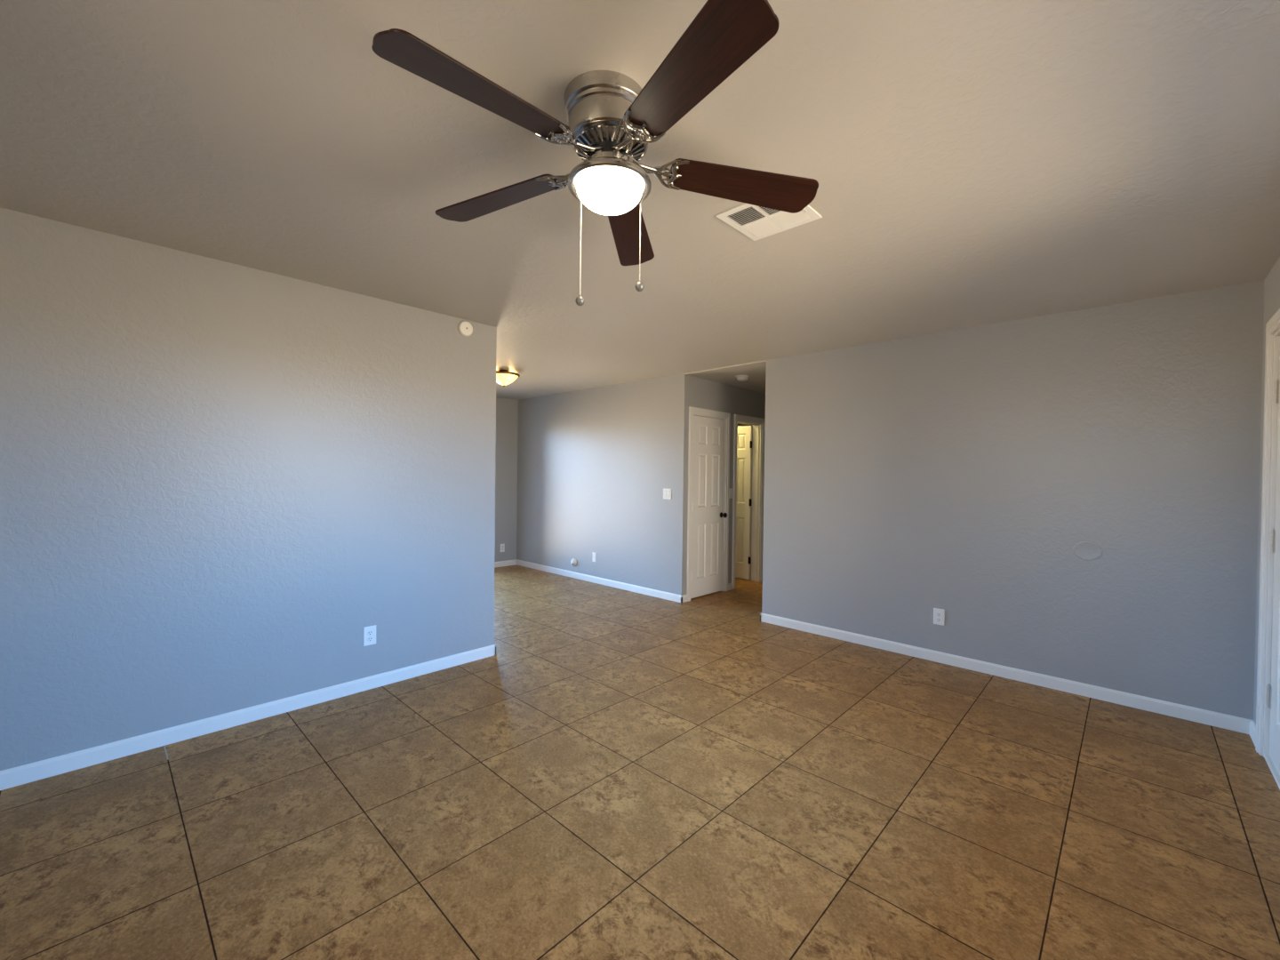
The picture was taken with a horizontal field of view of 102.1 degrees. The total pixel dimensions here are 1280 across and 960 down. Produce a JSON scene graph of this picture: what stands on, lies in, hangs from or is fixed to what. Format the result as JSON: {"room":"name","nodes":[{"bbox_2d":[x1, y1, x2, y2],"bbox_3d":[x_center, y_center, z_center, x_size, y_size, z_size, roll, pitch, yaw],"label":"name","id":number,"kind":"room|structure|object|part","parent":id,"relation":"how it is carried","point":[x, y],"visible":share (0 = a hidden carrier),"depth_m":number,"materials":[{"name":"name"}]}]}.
{"room":"empty living room","nodes":[
{"label":"empty living room","id":0,"kind":"room"},
{"bbox_2d":[0,207,496,770],"bbox_3d":[-2.275,0.084,2.682,0.120,2.440,3.345,1,1,44],"label":"wall","id":1,"kind":"structure","parent":0,"point":[216,475],"depth_m":2.66,"materials":[{"name":"grey paint"}]},
{"bbox_2d":[0,644,495,790],"bbox_3d":[-2.285,1.264,2.699,0.146,0.078,3.358,1,1,44],"label":"baseboard","id":2,"kind":"structure","parent":1,"relation":"attached to","point":[46,768],"depth_m":2.68,"materials":[{"name":"white paint"}]},
{"bbox_2d":[363,624,375,646],"bbox_3d":[-1.684,0.972,3.229,0.009,0.118,0.074,1,1,44],"label":"wall outlet","id":3,"kind":"object","parent":1,"relation":"attached to","point":[369,632],"visible":1,"depth_m":3.23,"materials":[{"name":"white plastic"}]},
{"bbox_2d":[367,630,373,635],"bbox_3d":[-1.683,0.953,3.228,0.004,0.029,0.034,1,1,44],"label":"socket","id":4,"kind":"object","parent":3,"relation":"attached to","point":[369,632],"depth_m":3.23,"materials":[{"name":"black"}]},
{"bbox_2d":[367,636,373,641],"bbox_3d":[-1.683,0.992,3.228,0.004,0.029,0.034,1,1,44],"label":"socket","id":5,"kind":"object","parent":3,"relation":"attached to","point":[369,638],"depth_m":3.23,"materials":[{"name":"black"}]},
{"bbox_2d":[457,320,472,336],"bbox_3d":[-1.226,-1.066,3.645,0.032,0.108,0.108,1,1,44],"label":"smoke detector","id":6,"kind":"object","parent":1,"relation":"attached to","point":[465,328],"visible":1,"depth_m":3.63,"materials":[{"name":"white plastic"}]},
{"bbox_2d":[494,397,518,561],"bbox_3d":[-2.485,0.034,7.063,0.120,2.440,9.400,1,1,44],"label":"wall","id":7,"kind":"structure","parent":0,"point":[507,410],"depth_m":7.54,"materials":[{"name":"grey paint"}]},
{"bbox_2d":[500,544,504,551],"bbox_3d":[-1.995,0.985,7.507,0.009,0.118,0.074,1,1,44],"label":"wall outlet","id":8,"kind":"object","parent":7,"relation":"attached to","point":[502,546],"visible":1,"depth_m":7.50,"materials":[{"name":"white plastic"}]},
{"bbox_2d":[494,559,516,567],"bbox_3d":[-3.762,1.214,5.655,0.013,0.078,5.600,1,1,44],"label":"baseboard","id":9,"kind":"structure","parent":7,"relation":"attached to","point":[508,563],"depth_m":7.54,"materials":[{"name":"white paint"}]},
{"bbox_2d":[516,373,691,595],"bbox_3d":[-0.639,0.061,6.631,3.150,2.440,0.120,1,1,44],"label":"wall","id":10,"kind":"structure","parent":0,"point":[595,465],"depth_m":6.29,"materials":[{"name":"grey paint"}]},
{"bbox_2d":[570,558,576,566],"bbox_3d":[-0.871,1.073,6.742,0.106,0.106,0.036,1,1,44],"label":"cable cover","id":11,"kind":"object","parent":10,"relation":"attached to","point":[573,562],"visible":1,"depth_m":6.72,"materials":[{"name":"white plastic"}]},
{"bbox_2d":[592,552,596,561],"bbox_3d":[-0.575,0.966,6.478,0.070,0.118,0.010,1,1,44],"label":"wall jack","id":12,"kind":"object","parent":10,"relation":"attached to","point":[594,555],"visible":1,"depth_m":6.47,"materials":[{"name":"white plastic"}]},
{"bbox_2d":[516,559,687,602],"bbox_3d":[-0.669,1.242,6.619,3.163,0.078,0.090,1,1,44],"label":"baseboard","id":13,"kind":"structure","parent":10,"relation":"attached to","point":[675,597],"depth_m":6.28,"materials":[{"name":"white paint"}]},
{"bbox_2d":[663,488,671,499],"bbox_3d":[0.294,0.152,5.652,0.116,0.118,0.010,1,1,44],"label":"light switch","id":14,"kind":"object","parent":10,"relation":"attached to","point":[667,492],"visible":1,"depth_m":5.65,"materials":[{"name":"white plastic"}]},
{"bbox_2d":[0,0,1279,399],"bbox_3d":[0.102,-1.171,4.516,7.340,0.112,9.520,1,1,44],"label":"ceiling","id":15,"kind":"structure","parent":0,"point":[973,163],"depth_m":1.77,"materials":[{"name":"paint"}]},
{"bbox_2d":[496,369,519,387],"bbox_3d":[-1.447,-1.071,5.502,0.332,0.172,0.332,1,1,44],"label":"ceiling lamp","id":16,"kind":"object","parent":15,"relation":"attached to","point":[503,377],"visible":0.87,"depth_m":5.42,"materials":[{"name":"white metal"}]},
{"bbox_3d":[-1.447,-1.059,5.503,0.296,0.104,0.296,1,1,44],"label":"lamp shade","id":17,"kind":"part","parent":16,"relation":"part of","materials":[{"name":"white glass"}]},
{"bbox_2d":[371,0,818,305],"bbox_3d":[-0.135,-0.815,1.526,1.186,0.564,1.233,1,1,25],"label":"ceiling fan","id":18,"kind":"object","parent":15,"relation":"hanging from","point":[612,120],"visible":1,"depth_m":1.39,"materials":[{"name":"brown wood"}]},
{"bbox_3d":[-0.369,-0.902,1.204,0.141,0.006,0.467,17,15,41],"label":"fan blade","id":19,"kind":"part","parent":18,"relation":"part of","materials":[{"name":"brown wood"}]},
{"bbox_3d":[-0.459,-0.908,1.678,0.467,0.006,0.141,-3,11,25],"label":"fan blade","id":20,"kind":"part","parent":18,"relation":"part of","materials":[{"name":"brown wood"}]},
{"bbox_3d":[-0.153,-0.742,1.561,0.080,0.355,0.003,1,1,42],"label":"pull chain","id":21,"kind":"part","parent":18,"relation":"part of","materials":[{"name":"silver metal"}]},
{"bbox_3d":[-0.154,-0.925,1.433,0.050,0.039,0.113,1,1,44],"label":"blade arm","id":22,"kind":"part","parent":18,"relation":"part of","materials":[{"name":"silver metal"}]},
{"bbox_3d":[-0.089,-0.819,1.504,0.192,0.067,0.192,1,1,44],"label":"lamp shade","id":23,"kind":"part","parent":18,"relation":"part of","materials":[{"name":"white glass"}]},
{"bbox_2d":[573,120,647,161],"bbox_3d":[-0.087,-0.960,1.502,0.218,0.028,0.218,0,1,-44],"label":"motor housing","id":24,"kind":"object","parent":18,"relation":"attached to","point":[604,134],"depth_m":1.44,"materials":[{"name":"silver metal"}]},
{"bbox_3d":[-0.041,-0.923,1.418,0.050,0.039,0.113,0,1,-29],"label":"blade arm","id":25,"kind":"part","parent":18,"relation":"part of","materials":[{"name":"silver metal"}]},
{"bbox_3d":[-0.036,-0.906,1.911,0.141,0.006,0.467,-11,-4,7],"label":"fan blade","id":26,"kind":"part","parent":18,"relation":"part of","materials":[{"name":"brown wood"}]},
{"bbox_3d":[-0.028,-0.763,1.563,0.080,0.308,0.003,0,1,-43],"label":"pull chain","id":27,"kind":"part","parent":18,"relation":"part of","materials":[{"name":"silver metal"}]},
{"bbox_3d":[0.008,-0.924,1.521,0.113,0.039,0.050,1,1,-11],"label":"blade arm","id":28,"kind":"part","parent":18,"relation":"part of","materials":[{"name":"silver metal"}]},
{"bbox_3d":[0.110,-0.896,1.143,0.141,0.006,0.467,14,-3,-29],"label":"fan blade","id":29,"kind":"part","parent":18,"relation":"part of","materials":[{"name":"brown wood"}]},
{"bbox_3d":[0.316,-0.898,1.580,0.467,0.006,0.141,4,-12,-11],"label":"fan blade","id":30,"kind":"part","parent":18,"relation":"part of","materials":[{"name":"brown wood"}]},
{"bbox_2d":[735,375,750,381],"bbox_3d":[1.102,-1.089,5.553,0.156,0.048,0.156,1,1,44],"label":"smoke detector","id":31,"kind":"object","parent":15,"relation":"attached to","point":[740,378],"visible":1,"depth_m":5.51,"materials":[{"name":"white plastic"}]},
{"bbox_2d":[715,202,822,240],"bbox_3d":[0.533,-1.090,2.143,0.320,0.012,0.307,1,1,44],"label":"ceiling vent","id":32,"kind":"object","parent":15,"relation":"in","point":[756,222],"visible":0.8,"depth_m":2.16,"materials":[{"name":"white plastic"}]},
{"bbox_2d":[0,552,1279,959],"bbox_3d":[0.071,1.363,4.544,7.340,0.100,9.520,1,1,44],"label":"floor","id":33,"kind":"structure","parent":0,"point":[628,775],"depth_m":2.05,"materials":[{"name":"tile"}]},
{"bbox_2d":[691,376,765,584],"bbox_3d":[1.768,0.088,6.962,0.120,2.440,3.680,1,1,44],"label":"wall","id":34,"kind":"structure","parent":0,"point":[706,394],"depth_m":6.14,"materials":[{"name":"grey paint"}]},
{"bbox_2d":[686,406,730,601],"bbox_3d":[0.758,0.259,5.858,0.186,2.096,0.772,1,1,44],"label":"door","id":35,"kind":"structure","parent":34,"relation":"in","point":[708,470],"depth_m":5.83,"materials":[{"name":"white paint"}]},
{"bbox_3d":[0.972,0.407,6.002,0.070,0.062,0.062,1,1,44],"label":"knob","id":36,"kind":"part","parent":35,"relation":"part of","materials":[{"name":"brown metal"}]},
{"bbox_2d":[728,583,732,590],"bbox_3d":[2.054,1.270,7.194,0.013,0.078,2.947,1,1,44],"label":"baseboard","id":37,"kind":"structure","parent":34,"relation":"attached to","point":[730,585],"depth_m":6.16,"materials":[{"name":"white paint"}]},
{"bbox_2d":[728,488,732,498],"bbox_3d":[1.082,0.158,6.149,0.010,0.118,0.066,1,1,44],"label":"light switch","id":38,"kind":"object","parent":34,"relation":"attached to","point":[731,489],"visible":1,"depth_m":6.15,"materials":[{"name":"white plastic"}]},
{"bbox_2d":[737,423,752,551],"bbox_3d":[2.288,0.071,9.091,4.235,2.440,0.120,1,1,44],"label":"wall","id":39,"kind":"structure","parent":0,"point":[739,424],"depth_m":9.28,"materials":[{"name":"grey paint"}]},
{"bbox_2d":[761,280,1263,719],"bbox_3d":[3.549,0.129,5.182,2.985,2.440,3.800,1,1,44],"label":"wall","id":40,"kind":"structure","parent":0,"point":[961,473],"depth_m":3.40,"materials":[{"name":"grey paint"}]},
{"bbox_2d":[933,608,944,625],"bbox_3d":[2.210,1.012,3.826,0.074,0.118,0.009,1,1,44],"label":"wall outlet","id":41,"kind":"object","parent":40,"relation":"attached to","point":[939,614],"visible":1,"depth_m":3.82,"materials":[{"name":"white plastic"}]},
{"bbox_2d":[760,612,1255,745],"bbox_3d":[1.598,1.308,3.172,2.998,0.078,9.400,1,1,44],"label":"baseboard","id":42,"kind":"structure","parent":40,"relation":"attached to","point":[1240,724],"depth_m":3.40,"materials":[{"name":"white paint"}]},
{"bbox_2d":[1072,542,1102,559],"bbox_3d":[2.814,0.446,3.255,0.142,0.114,0.004,1,1,44],"label":"wall patch","id":43,"kind":"structure","parent":40,"relation":"attached to","point":[1084,550],"depth_m":3.25,"materials":[{"name":"grey paint"}]},
{"bbox_2d":[1253,256,1279,731],"bbox_3d":[1.472,0.151,0.752,0.120,2.440,5.720,1,1,44],"label":"wall","id":44,"kind":"structure","parent":0,"point":[1271,282],"depth_m":2.73,"materials":[{"name":"grey paint"}]},
{"bbox_2d":[1255,308,1279,789],"bbox_3d":[2.817,0.290,2.205,0.173,2.165,1.070,1,1,44],"label":"door","id":45,"kind":"structure","parent":44,"relation":"in","point":[1268,708],"depth_m":2.55,"materials":[{"name":"white paint"}]},
{"bbox_3d":[-0.103,0.061,7.280,3.030,2.440,0.080,1,1,44],"label":"wall","id":46,"kind":"structure","parent":0,"visible":0},
{"bbox_2d":[731,414,765,589],"bbox_3d":[1.145,0.256,6.639,0.605,2.096,0.707,1,1,44],"label":"door","id":47,"kind":"structure","parent":46,"relation":"in","point":[747,468],"depth_m":6.70,"materials":[{"name":"white paint"}]}
]}

